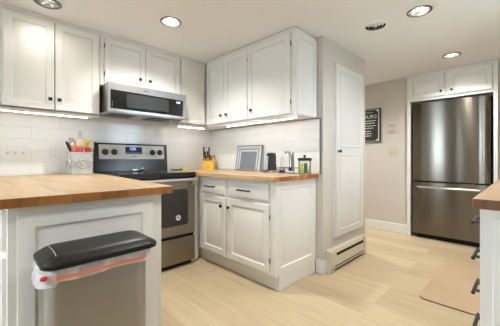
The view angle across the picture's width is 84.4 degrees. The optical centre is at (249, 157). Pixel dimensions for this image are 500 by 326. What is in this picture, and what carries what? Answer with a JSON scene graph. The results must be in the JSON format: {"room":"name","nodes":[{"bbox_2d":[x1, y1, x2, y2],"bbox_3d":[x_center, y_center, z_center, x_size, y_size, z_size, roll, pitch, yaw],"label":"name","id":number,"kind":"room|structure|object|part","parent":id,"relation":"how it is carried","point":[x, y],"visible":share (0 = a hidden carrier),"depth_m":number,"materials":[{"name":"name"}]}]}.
{"room":"kitchen","nodes":[
{"label":"kitchen","id":0,"kind":"room"},
{"bbox_2d":[0,0,499,84],"bbox_3d":[0.077,-1.110,1.343,8.200,0.001,6.400,0,0,-45],"label":"ceiling","id":1,"kind":"structure","parent":0,"point":[209,30],"depth_m":2.29,"materials":[{"name":"paint"}]},
{"bbox_2d":[33,0,61,9],"bbox_3d":[-1.446,-1.131,1.967,0.170,0.058,0.170,0,0,-45],"label":"ceiling light","id":2,"kind":"object","parent":1,"relation":"attached to","point":[50,4],"visible":1,"depth_m":2.01,"materials":[{"name":"grey"}]},
{"bbox_2d":[160,16,181,26],"bbox_3d":[-0.645,-1.131,2.244,0.170,0.058,0.170,0,0,-45],"label":"ceiling light","id":3,"kind":"object","parent":1,"relation":"attached to","point":[168,21],"visible":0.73,"depth_m":2.28,"materials":[{"name":"white"}]},
{"bbox_2d":[363,21,387,31],"bbox_3d":[1.058,-1.157,2.322,0.196,0.105,0.196,0,0,-45],"label":"ceiling vent","id":4,"kind":"object","parent":1,"relation":"in","point":[374,26],"visible":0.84,"depth_m":2.33,"materials":[{"name":"metal"}]},
{"bbox_2d":[406,5,432,17],"bbox_3d":[1.281,-1.131,2.083,0.170,0.058,0.170,0,0,-45],"label":"ceiling light","id":5,"kind":"object","parent":1,"relation":"attached to","point":[422,10],"visible":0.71,"depth_m":2.12,"materials":[{"name":"white"}]},
{"bbox_2d":[442,52,461,57],"bbox_3d":[2.174,-1.131,2.969,0.170,0.058,0.170,0,0,-45],"label":"ceiling light","id":6,"kind":"object","parent":1,"relation":"attached to","point":[453,54],"visible":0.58,"depth_m":3.00,"materials":[{"name":"white"}]},
{"bbox_2d":[211,36,364,270],"bbox_3d":[0.357,-0.030,3.448,0.912,2.160,1.784,0,0,-45],"label":"wall","id":7,"kind":"structure","parent":0,"point":[328,51],"depth_m":2.55,"materials":[{"name":"beige paint"}]},
{"bbox_2d":[206,46,266,127],"bbox_3d":[-0.165,-0.731,3.065,0.345,0.751,0.690,0,0,-45],"label":"upper cabinet","id":8,"kind":"object","parent":7,"relation":"attached to","point":[227,75],"visible":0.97,"depth_m":2.94,"materials":[{"name":"beige paint"}]},
{"bbox_3d":[-0.391,-0.728,3.096,0.020,0.695,0.316,0,0,-45],"label":"door","id":9,"kind":"part","parent":8,"relation":"part of","materials":[{"name":"beige paint"}]},
{"bbox_3d":[-0.149,-0.728,2.853,0.020,0.695,0.358,0,0,-45],"label":"door","id":10,"kind":"part","parent":8,"relation":"part of","materials":[{"name":"beige paint"}]},
{"bbox_2d":[211,119,318,173],"bbox_3d":[0.058,-0.105,3.096,0.009,0.499,1.646,0,0,-45],"label":"tile backsplash","id":11,"kind":"structure","parent":7,"relation":"attached to","point":[301,138],"depth_m":2.88,"materials":[{"name":"white tile"}]},
{"bbox_2d":[229,149,232,157],"bbox_3d":[-0.233,-0.050,3.379,0.009,0.110,0.072,0,0,-45],"label":"outlet","id":12,"kind":"object","parent":11,"relation":"attached to","point":[230,150],"visible":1,"depth_m":3.38,"materials":[{"name":"white plastic"}]},
{"bbox_2d":[281,152,286,161],"bbox_3d":[0.346,-0.007,2.796,0.009,0.105,0.072,0,0,-45],"label":"outlet","id":13,"kind":"object","parent":11,"relation":"attached to","point":[283,154],"visible":0.77,"depth_m":2.79,"materials":[{"name":"white plastic"}]},
{"bbox_2d":[248,27,316,122],"bbox_3d":[0.286,-0.731,2.617,0.355,0.751,0.579,0,0,-45],"label":"upper cabinet","id":14,"kind":"object","parent":7,"relation":"attached to","point":[282,66],"visible":0.99,"depth_m":2.46,"materials":[{"name":"beige paint"}]},
{"bbox_2d":[226,116,297,126],"bbox_3d":[0.075,-0.360,2.743,0.018,0.019,0.950,0,0,-45],"label":"light","id":15,"kind":"object","parent":14,"relation":"attached to","point":[295,116],"visible":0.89,"depth_m":2.66,"materials":[{"name":"white plastic"}]},
{"bbox_3d":[0.164,-0.728,2.537,0.020,0.695,0.518,0,0,-45],"label":"door","id":16,"kind":"part","parent":14,"relation":"part of","materials":[{"name":"beige paint"}]},
{"bbox_3d":[0.506,-0.726,2.434,0.297,0.701,0.010,0,0,-45],"label":"panel","id":17,"kind":"part","parent":14,"relation":"part of","materials":[{"name":"beige paint"}]},
{"bbox_2d":[315,118,320,173],"bbox_3d":[0.626,-0.112,2.521,0.012,0.511,0.056,0,0,-45],"label":"trim","id":18,"kind":"structure","parent":7,"relation":"attached to","point":[315,118],"depth_m":2.51,"materials":[{"name":"grey"}]},
{"bbox_2d":[316,258,325,274],"bbox_3d":[0.651,0.986,2.522,0.054,0.128,0.082,0,0,-45],"label":"baseboard","id":19,"kind":"structure","parent":7,"relation":"attached to","point":[320,264],"depth_m":2.50,"materials":[{"name":"white paint"}]},
{"bbox_2d":[325,234,365,273],"bbox_3d":[0.983,0.947,2.770,0.773,0.206,0.059,0,0,-45],"label":"baseboard heater","id":20,"kind":"object","parent":7,"relation":"attached to","point":[336,257],"visible":1,"depth_m":2.69,"materials":[{"name":"beige metal"}]},
{"bbox_2d":[333,62,362,237],"bbox_3d":[1.035,-0.076,2.819,0.630,1.677,0.064,0,0,-45],"label":"door","id":21,"kind":"structure","parent":7,"relation":"in","point":[347,84],"depth_m":2.75,"materials":[{"name":"white paint"}]},
{"bbox_2d":[161,227,479,325],"bbox_3d":[0.077,1.090,1.343,8.200,0.080,6.400,0,0,-45],"label":"floor","id":22,"kind":"structure","parent":0,"point":[383,285],"depth_m":2.13,"materials":[{"name":"brown wood"}]},
{"bbox_2d":[0,194,160,325],"bbox_3d":[-1.267,0.616,1.774,0.656,0.868,1.652,0,0,-45],"label":"base cabinet","id":23,"kind":"object","parent":22,"relation":"on","point":[24,231],"visible":0.29,"depth_m":1.10,"materials":[{"name":"beige paint"}]},
{"bbox_3d":[-1.067,0.502,1.174,0.020,0.255,0.420,0,0,-45],"label":"drawer","id":24,"kind":"part","parent":23,"relation":"part of","materials":[{"name":"beige paint"}]},
{"bbox_3d":[-1.067,0.278,1.174,0.020,0.145,0.420,0,0,-45],"label":"drawer","id":25,"kind":"part","parent":23,"relation":"part of","materials":[{"name":"beige paint"}]},
{"bbox_2d":[0,173,172,209],"bbox_3d":[-1.215,0.163,1.807,0.758,0.036,1.682,0,0,-45],"label":"countertop","id":26,"kind":"structure","parent":23,"relation":"on","point":[20,191],"depth_m":1.35,"materials":[{"name":"brown wood"}]},
{"bbox_2d":[66,152,92,174],"bbox_3d":[-1.508,0.046,2.446,0.181,0.197,0.181,0,0,-45],"label":"utensil crock","id":27,"kind":"object","parent":26,"relation":"on","point":[78,163],"visible":0.99,"depth_m":2.38,"materials":[{"name":"white ceramic"}]},
{"bbox_2d":[68,138,74,151],"bbox_3d":[-1.566,-0.032,2.441,0.082,0.295,0.050,0,0,-10],"label":"whisk","id":28,"kind":"object","parent":27,"relation":"in","point":[70,139],"visible":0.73,"depth_m":2.43,"materials":[{"name":"silver metal"}]},
{"bbox_2d":[71,145,76,151],"bbox_3d":[-1.532,0.003,2.401,0.040,0.226,0.043,0,0,-45],"label":"spatula","id":29,"kind":"object","parent":27,"relation":"in","point":[73,147],"visible":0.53,"depth_m":2.39,"materials":[{"name":"orange plastic"}]},
{"bbox_2d":[75,148,82,151],"bbox_3d":[-1.488,0.012,2.402,0.069,0.206,0.013,0,0,-1],"label":"spatula","id":30,"kind":"object","parent":27,"relation":"in","point":[76,149],"visible":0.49,"depth_m":2.40,"materials":[{"name":"red plastic"}]},
{"bbox_2d":[77,138,84,147],"bbox_3d":[-1.484,-0.029,2.417,0.050,0.288,0.048,0,0,-45],"label":"spoon","id":31,"kind":"object","parent":27,"relation":"in","point":[80,143],"visible":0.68,"depth_m":2.41,"materials":[{"name":"brown wood"}]},
{"bbox_2d":[83,140,90,148],"bbox_3d":[-1.483,-0.026,2.501,0.083,0.283,0.032,0,0,-14],"label":"spatula","id":32,"kind":"object","parent":27,"relation":"in","point":[87,142],"visible":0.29,"depth_m":2.50,"materials":[{"name":"yellow plastic"}]},
{"bbox_2d":[88,142,93,151],"bbox_3d":[-1.441,-0.015,2.467,0.090,0.263,0.017,0,0,5],"label":"spoon","id":33,"kind":"object","parent":27,"relation":"in","point":[91,144],"visible":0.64,"depth_m":2.46,"materials":[{"name":"beige wood"}]},
{"bbox_3d":[-0.818,0.616,1.775,0.017,0.868,1.006,0,0,-45],"label":"panel","id":34,"kind":"part","parent":23,"relation":"part of","materials":[{"name":"beige paint"}]},
{"bbox_2d":[33,230,156,325],"bbox_3d":[-0.581,0.684,1.067,0.391,0.731,0.243,0,0,-45],"label":"trash can","id":35,"kind":"object","parent":22,"relation":"on","point":[115,296],"visible":1,"depth_m":0.99,"materials":[{"name":"silver metal"}]},
{"bbox_2d":[31,248,150,288],"bbox_3d":[-0.593,0.388,1.058,0.396,0.067,0.226,0,0,-45],"label":"trash bag","id":36,"kind":"object","parent":35,"relation":"hanging from","point":[39,281],"visible":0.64,"depth_m":0.94,"materials":[{"name":"white plastic"}]},
{"bbox_3d":[-0.586,0.341,1.072,0.391,0.043,0.228,0,0,-45],"label":"lid","id":37,"kind":"part","parent":35,"relation":"part of","materials":[{"name":"grey plastic"}]},
{"bbox_2d":[93,142,197,271],"bbox_3d":[-1.016,0.450,2.694,0.766,1.200,0.700,0,0,-45],"label":"stove","id":38,"kind":"object","parent":22,"relation":"on","point":[112,159],"visible":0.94,"depth_m":2.66,"materials":[{"name":"grey metal"}]},
{"bbox_3d":[-1.412,-0.060,2.695,0.062,0.062,0.040,0,0,-45],"label":"knob","id":39,"kind":"part","parent":38,"relation":"part of","materials":[{"name":"black plastic"}]},
{"bbox_3d":[-1.351,-0.060,2.755,0.062,0.062,0.040,0,0,-45],"label":"knob","id":40,"kind":"part","parent":38,"relation":"part of","materials":[{"name":"black plastic"}]},
{"bbox_3d":[-1.224,-0.061,2.907,0.677,0.146,0.022,0,0,-45],"label":"control panel","id":41,"kind":"part","parent":38,"relation":"part of","materials":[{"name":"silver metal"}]},
{"bbox_2d":[94,170,195,179],"bbox_3d":[-1.012,0.160,2.686,0.760,0.048,0.590,0,0,-45],"label":"cooktop","id":42,"kind":"object","parent":38,"relation":"in","point":[145,174],"depth_m":2.57,"materials":[{"name":"black glass"}]},
{"bbox_3d":[-0.832,0.203,2.504,0.752,0.038,0.024,0,0,-45],"label":"manifold panel","id":43,"kind":"part","parent":38,"relation":"part of","materials":[{"name":"black"}]},
{"bbox_3d":[-0.795,0.234,2.467,0.744,0.083,0.066,0,0,-45],"label":"handle","id":44,"kind":"part","parent":38,"relation":"part of","materials":[{"name":"silver metal"}]},
{"bbox_3d":[-0.818,0.471,2.488,0.596,0.347,0.004,0,0,-45],"label":"door glass","id":45,"kind":"part","parent":38,"relation":"part of","materials":[{"name":"grey glass"}]},
{"bbox_3d":[-0.829,0.481,2.502,0.752,0.514,0.031,0,0,-45],"label":"oven door","id":46,"kind":"part","parent":38,"relation":"part of","materials":[{"name":"silver metal"}]},
{"bbox_3d":[-0.829,0.885,2.502,0.752,0.240,0.031,0,0,-45],"label":"storage drawer","id":47,"kind":"part","parent":38,"relation":"part of","materials":[{"name":"silver metal"}]},
{"bbox_2d":[191,176,202,259],"bbox_3d":[-0.561,0.616,3.243,0.657,0.868,0.560,0,0,-45],"label":"base cabinet","id":48,"kind":"object","parent":22,"relation":"on","point":[198,250],"visible":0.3,"depth_m":2.87,"materials":[{"name":"beige paint"}]},
{"bbox_2d":[199,176,315,290],"bbox_3d":[0.020,0.616,2.687,0.633,0.868,1.041,0,0,-45],"label":"base cabinet","id":49,"kind":"object","parent":22,"relation":"on","point":[264,232],"visible":0.91,"depth_m":2.36,"materials":[{"name":"beige paint"}]},
{"bbox_3d":[-0.352,0.276,2.678,0.020,0.137,0.376,0,0,-45],"label":"drawer","id":50,"kind":"part","parent":49,"relation":"part of","materials":[{"name":"beige paint"}]},
{"bbox_3d":[-0.352,0.638,2.678,0.020,0.540,0.376,0,0,-45],"label":"door","id":51,"kind":"part","parent":49,"relation":"part of","materials":[{"name":"beige paint"}]},
{"bbox_3d":[-0.021,0.276,2.344,0.020,0.137,0.494,0,0,-45],"label":"drawer","id":52,"kind":"part","parent":49,"relation":"part of","materials":[{"name":"beige paint"}]},
{"bbox_3d":[-0.021,0.638,2.344,0.020,0.540,0.494,0,0,-45],"label":"door","id":53,"kind":"part","parent":49,"relation":"part of","materials":[{"name":"beige paint"}]},
{"bbox_2d":[182,169,318,181],"bbox_3d":[-0.183,0.163,2.863,0.659,0.036,1.635,0,0,-45],"label":"countertop","id":54,"kind":"structure","parent":49,"relation":"on","point":[221,173],"depth_m":2.42,"materials":[{"name":"brown wood"}]},
{"bbox_2d":[202,156,214,169],"bbox_3d":[-0.518,0.057,3.467,0.153,0.176,0.123,0,0,-1],"label":"knife block","id":55,"kind":"object","parent":54,"relation":"on","point":[207,164],"visible":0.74,"depth_m":3.41,"materials":[{"name":"yellow wood"}]},
{"bbox_2d":[235,145,262,170],"bbox_3d":[-0.015,0.000,3.099,0.064,0.288,0.393,0,0,-45],"label":"framed board","id":56,"kind":"object","parent":54,"relation":"on","point":[249,157],"visible":0.99,"depth_m":3.08,"materials":[{"name":"grey wood"}]},
{"bbox_3d":[-0.021,0.025,3.093,0.040,0.229,0.288,0,0,-45],"label":"frame","id":57,"kind":"part","parent":56,"relation":"part of","materials":[{"name":"grey wood"}]},
{"bbox_3d":[-0.021,0.017,3.094,0.044,0.245,0.320,0,0,-45],"label":"frame","id":58,"kind":"part","parent":56,"relation":"part of","materials":[{"name":"grey wood"}]},
{"bbox_2d":[263,153,277,172],"bbox_3d":[0.207,0.046,2.753,0.100,0.198,0.135,0,0,-45],"label":"can opener","id":59,"kind":"object","parent":54,"relation":"on","point":[270,165],"visible":0.99,"depth_m":2.71,"materials":[{"name":"black metal"}]},
{"bbox_2d":[278,150,297,173],"bbox_3d":[0.359,0.037,2.557,0.098,0.217,0.190,0,0,-45],"label":"faucet","id":60,"kind":"object","parent":54,"relation":"on","point":[291,167],"visible":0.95,"depth_m":2.54,"materials":[{"name":"silver metal"}]},
{"bbox_3d":[0.331,0.045,2.585,0.060,0.130,0.080,0,0,-45],"label":"tank","id":61,"kind":"part","parent":60,"relation":"part of","materials":[{"name":"clear plastic"}]},
{"bbox_2d":[298,155,311,174],"bbox_3d":[0.483,0.059,2.439,0.124,0.172,0.124,0,0,-45],"label":"glass jar","id":62,"kind":"object","parent":54,"relation":"on","point":[304,156],"visible":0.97,"depth_m":2.41,"materials":[{"name":"clear glass"}]},
{"bbox_2d":[300,164,303,172],"bbox_3d":[0.458,0.095,2.432,0.030,0.080,0.018,0,0,17],"label":"packet","id":63,"kind":"object","parent":62,"relation":"in","point":[301,165],"visible":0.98,"depth_m":2.42,"materials":[{"name":"yellow"}]},
{"bbox_3d":[0.483,0.083,2.439,0.115,0.125,0.115,0,0,-45],"label":"glass","id":64,"kind":"part","parent":62,"relation":"part of","materials":[{"name":"clear glass"}]},
{"bbox_3d":[0.483,-0.002,2.439,0.124,0.051,0.124,0,0,-45],"label":"lid","id":65,"kind":"part","parent":62,"relation":"part of","materials":[{"name":"black plastic"}]},
{"bbox_2d":[304,163,307,172],"bbox_3d":[0.491,0.090,2.425,0.030,0.088,0.018,0,0,3],"label":"packet","id":66,"kind":"object","parent":62,"relation":"in","point":[305,164],"visible":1,"depth_m":2.42,"materials":[{"name":"green plastic"}]},
{"bbox_3d":[0.401,0.558,2.340,0.574,0.748,0.011,0,0,-45],"label":"panel","id":67,"kind":"part","parent":49,"relation":"part of","materials":[{"name":"beige paint"}]},
{"bbox_3d":[0.408,0.989,2.358,0.519,0.122,0.024,0,0,-45],"label":"skirting","id":68,"kind":"part","parent":49,"relation":"part of","materials":[{"name":"white paint"}]},
{"bbox_2d":[419,257,479,315],"bbox_3d":[1.859,1.043,2.324,1.208,0.014,0.485,0,0,-45],"label":"kitchen mat","id":69,"kind":"object","parent":22,"relation":"on","point":[452,285],"visible":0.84,"depth_m":2.21,"materials":[{"name":"brown"}]},
{"bbox_2d":[413,94,492,246],"bbox_3d":[2.690,0.150,3.639,0.816,1.800,0.782,0,0,-45],"label":"refrigerator","id":70,"kind":"object","parent":22,"relation":"on","point":[453,138],"visible":0.88,"depth_m":3.38,"materials":[{"name":"grey metal"}]},
{"bbox_3d":[2.422,0.375,3.382,0.075,0.024,0.681,0,0,-45],"label":"handle","id":71,"kind":"part","parent":70,"relation":"part of","materials":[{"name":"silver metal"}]},
{"bbox_3d":[2.471,0.651,3.422,0.062,0.674,0.782,0,0,-45],"label":"freezer drawer","id":72,"kind":"part","parent":70,"relation":"part of","materials":[{"name":"silver metal"}]},
{"bbox_3d":[2.471,-0.211,3.422,0.062,1.018,0.782,0,0,-45],"label":"door","id":73,"kind":"part","parent":70,"relation":"part of","materials":[{"name":"silver metal"}]},
{"bbox_3d":[2.668,-0.176,3.139,0.075,0.744,0.022,0,0,-45],"label":"handle","id":74,"kind":"part","parent":70,"relation":"part of","materials":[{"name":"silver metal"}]},
{"bbox_2d":[407,60,498,234],"bbox_3d":[2.711,-0.028,3.672,0.778,2.156,0.924,0,0,-45],"label":"tall cabinet","id":75,"kind":"object","parent":22,"relation":"on","point":[478,79],"visible":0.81,"depth_m":3.40,"materials":[{"name":"beige paint"}]},
{"bbox_3d":[2.417,0.148,4.001,0.734,1.803,0.042,0,0,-45],"label":"panel","id":76,"kind":"part","parent":75,"relation":"part of","materials":[{"name":"beige paint"}]},
{"bbox_3d":[2.293,-0.930,3.590,0.020,0.284,0.396,0,0,-45],"label":"door","id":77,"kind":"part","parent":75,"relation":"part of","materials":[{"name":"beige paint"}]},
{"bbox_3d":[2.605,-0.930,3.276,0.020,0.284,0.418,0,0,-45],"label":"door","id":78,"kind":"part","parent":75,"relation":"part of","materials":[{"name":"beige paint"}]},
{"bbox_3d":[3.039,0.148,3.373,0.734,1.803,0.038,0,0,-45],"label":"panel","id":79,"kind":"part","parent":75,"relation":"part of","materials":[{"name":"beige paint"}]},
{"bbox_2d":[471,209,499,325],"bbox_3d":[1.709,0.616,1.434,1.893,0.868,0.691,0,0,-45],"label":"base cabinet","id":80,"kind":"object","parent":22,"relation":"on","point":[489,220],"visible":0.86,"depth_m":0.97,"materials":[{"name":"beige paint"}]},
{"bbox_3d":[0.952,0.535,1.142,0.160,0.013,0.039,0,0,-45],"label":"handle","id":81,"kind":"part","parent":80,"relation":"part of","materials":[{"name":"black metal"}]},
{"bbox_3d":[0.952,0.398,1.142,0.160,0.013,0.039,0,0,-45],"label":"handle","id":82,"kind":"part","parent":80,"relation":"part of","materials":[{"name":"black metal"}]},
{"bbox_3d":[0.952,0.257,1.142,0.160,0.013,0.039,0,0,-45],"label":"handle","id":83,"kind":"part","parent":80,"relation":"part of","materials":[{"name":"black metal"}]},
{"bbox_3d":[0.952,0.685,1.142,0.160,0.013,0.039,0,0,-45],"label":"handle","id":84,"kind":"part","parent":80,"relation":"part of","materials":[{"name":"black metal"}]},
{"bbox_2d":[472,179,499,210],"bbox_3d":[1.725,0.163,1.429,1.938,0.036,0.681,0,0,-45],"label":"countertop","id":85,"kind":"structure","parent":80,"relation":"on","point":[488,199],"depth_m":0.99,"materials":[{"name":"brown wood"}]},
{"bbox_3d":[1.059,0.616,0.762,0.023,0.868,0.652,0,0,-45],"label":"panel","id":86,"kind":"part","parent":80,"relation":"part of","materials":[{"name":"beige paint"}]},
{"bbox_2d":[365,60,499,224],"bbox_3d":[2.108,-0.030,4.447,0.844,2.160,4.650,0,0,-45],"label":"wall","id":87,"kind":"structure","parent":0,"point":[385,175],"depth_m":3.97,"materials":[{"name":"beige paint"}]},
{"bbox_2d":[365,108,380,142],"bbox_3d":[1.773,-0.485,4.172,0.018,0.500,0.400,0,0,-45],"label":"chalkboard sign","id":88,"kind":"object","parent":87,"relation":"attached to","point":[372,116],"visible":0.7,"depth_m":4.10,"materials":[{"name":"black"}]},
{"bbox_2d":[365,219,406,233],"bbox_3d":[1.165,0.986,4.790,0.014,0.128,2.835,0,0,-45],"label":"baseboard","id":89,"kind":"structure","parent":87,"relation":"attached to","point":[381,225],"depth_m":3.97,"materials":[{"name":"white paint"}]},
{"bbox_2d":[389,124,394,132],"bbox_3d":[2.014,-0.422,3.917,0.036,0.115,0.080,0,0,-45],"label":"thermostat","id":90,"kind":"object","parent":87,"relation":"attached to","point":[391,126],"visible":1,"depth_m":3.90,"materials":[{"name":"beige plastic"}]},
{"bbox_2d":[388,149,397,155],"bbox_3d":[2.031,-0.080,3.916,0.018,0.104,0.120,0,0,-45],"label":"light switch","id":91,"kind":"object","parent":87,"relation":"attached to","point":[391,152],"visible":1,"depth_m":3.92,"materials":[{"name":"beige plastic"}]},
{"bbox_3d":[-2.415,-0.030,1.887,5.225,2.160,0.100,0,0,-45],"label":"wall","id":92,"kind":"structure","parent":0,"visible":0},
{"bbox_2d":[0,3,99,119],"bbox_3d":[-1.663,-0.732,2.291,0.673,0.753,0.364,0,0,-45],"label":"upper cabinet","id":93,"kind":"object","parent":92,"relation":"attached to","point":[48,65],"visible":1,"depth_m":2.15,"materials":[{"name":"beige paint"}]},
{"bbox_3d":[-1.664,-0.728,2.082,0.306,0.695,0.020,0,0,-45],"label":"door","id":94,"kind":"part","parent":93,"relation":"part of","materials":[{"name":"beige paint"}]},
{"bbox_2d":[0,109,87,117],"bbox_3d":[-1.634,-0.360,2.217,0.580,0.019,0.016,0,0,-45],"label":"light","id":95,"kind":"object","parent":93,"relation":"attached to","point":[0,109],"visible":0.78,"depth_m":2.19,"materials":[{"name":"white plastic"}]},
{"bbox_3d":[-1.438,-0.728,2.305,0.318,0.695,0.020,0,0,-45],"label":"door","id":96,"kind":"part","parent":93,"relation":"part of","materials":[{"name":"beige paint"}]},
{"bbox_2d":[0,112,210,175],"bbox_3d":[-1.311,-0.138,2.904,2.225,0.564,0.009,0,0,-45],"label":"tile backsplash","id":97,"kind":"structure","parent":92,"relation":"attached to","point":[185,146],"depth_m":2.58,"materials":[{"name":"white tile"}]},
{"bbox_2d":[1,145,28,159],"bbox_3d":[-1.934,-0.046,2.271,0.174,0.122,0.018,0,0,-45],"label":"light switch","id":98,"kind":"object","parent":97,"relation":"attached to","point":[8,152],"visible":1,"depth_m":2.27,"materials":[{"name":"white plastic"}]},
{"bbox_2d":[50,146,60,158],"bbox_3d":[-1.742,-0.049,2.468,0.076,0.118,0.009,0,0,-45],"label":"outlet","id":99,"kind":"object","parent":97,"relation":"attached to","point":[55,151],"visible":1,"depth_m":2.46,"materials":[{"name":"white plastic"}]},
{"bbox_2d":[154,128,159,137],"bbox_3d":[-1.059,-0.285,3.144,0.072,0.100,0.009,0,0,-45],"label":"outlet","id":100,"kind":"object","parent":97,"relation":"attached to","point":[156,131],"visible":1,"depth_m":3.13,"materials":[{"name":"white plastic"}]},
{"bbox_2d":[100,32,179,93],"bbox_3d":[-1.143,-0.879,2.807,0.788,0.458,0.364,0,0,-45],"label":"upper cabinet","id":101,"kind":"object","parent":92,"relation":"attached to","point":[123,61],"visible":0.84,"depth_m":2.65,"materials":[{"name":"beige paint"}]},
{"bbox_3d":[-1.161,-0.871,2.580,0.366,0.398,0.020,0,0,-45],"label":"door","id":102,"kind":"part","parent":101,"relation":"part of","materials":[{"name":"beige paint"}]},
{"bbox_2d":[99,81,185,123],"bbox_3d":[-1.098,-0.507,2.772,0.763,0.298,0.472,0,0,-45],"label":"microwave","id":103,"kind":"object","parent":101,"relation":"attached to","point":[117,100],"visible":0.98,"depth_m":2.56,"materials":[{"name":"silver metal"}]},
{"bbox_3d":[-0.941,-0.509,2.601,0.702,0.162,0.004,0,0,-45],"label":"glass","id":104,"kind":"part","parent":103,"relation":"part of","materials":[{"name":"black glass"}]},
{"bbox_3d":[-0.896,-0.871,2.843,0.370,0.398,0.020,0,0,-45],"label":"door","id":105,"kind":"part","parent":101,"relation":"part of","materials":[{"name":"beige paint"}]},
{"bbox_2d":[165,56,224,129],"bbox_3d":[-0.639,-0.732,3.323,0.655,0.753,0.340,0,0,-45],"label":"upper cabinet","id":106,"kind":"object","parent":92,"relation":"attached to","point":[192,73],"visible":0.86,"depth_m":3.10,"materials":[{"name":"beige paint"}]},
{"bbox_2d":[178,125,204,128],"bbox_3d":[-0.678,-0.360,3.206,0.350,0.019,0.018,0,0,-45],"label":"light","id":107,"kind":"object","parent":106,"relation":"attached to","point":[178,125],"visible":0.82,"depth_m":3.18,"materials":[{"name":"white plastic"}]},
{"bbox_3d":[-0.640,-0.725,3.096,0.310,0.690,0.020,0,0,-45],"label":"door","id":108,"kind":"part","parent":106,"relation":"part of","materials":[{"name":"beige paint"}]}
]}

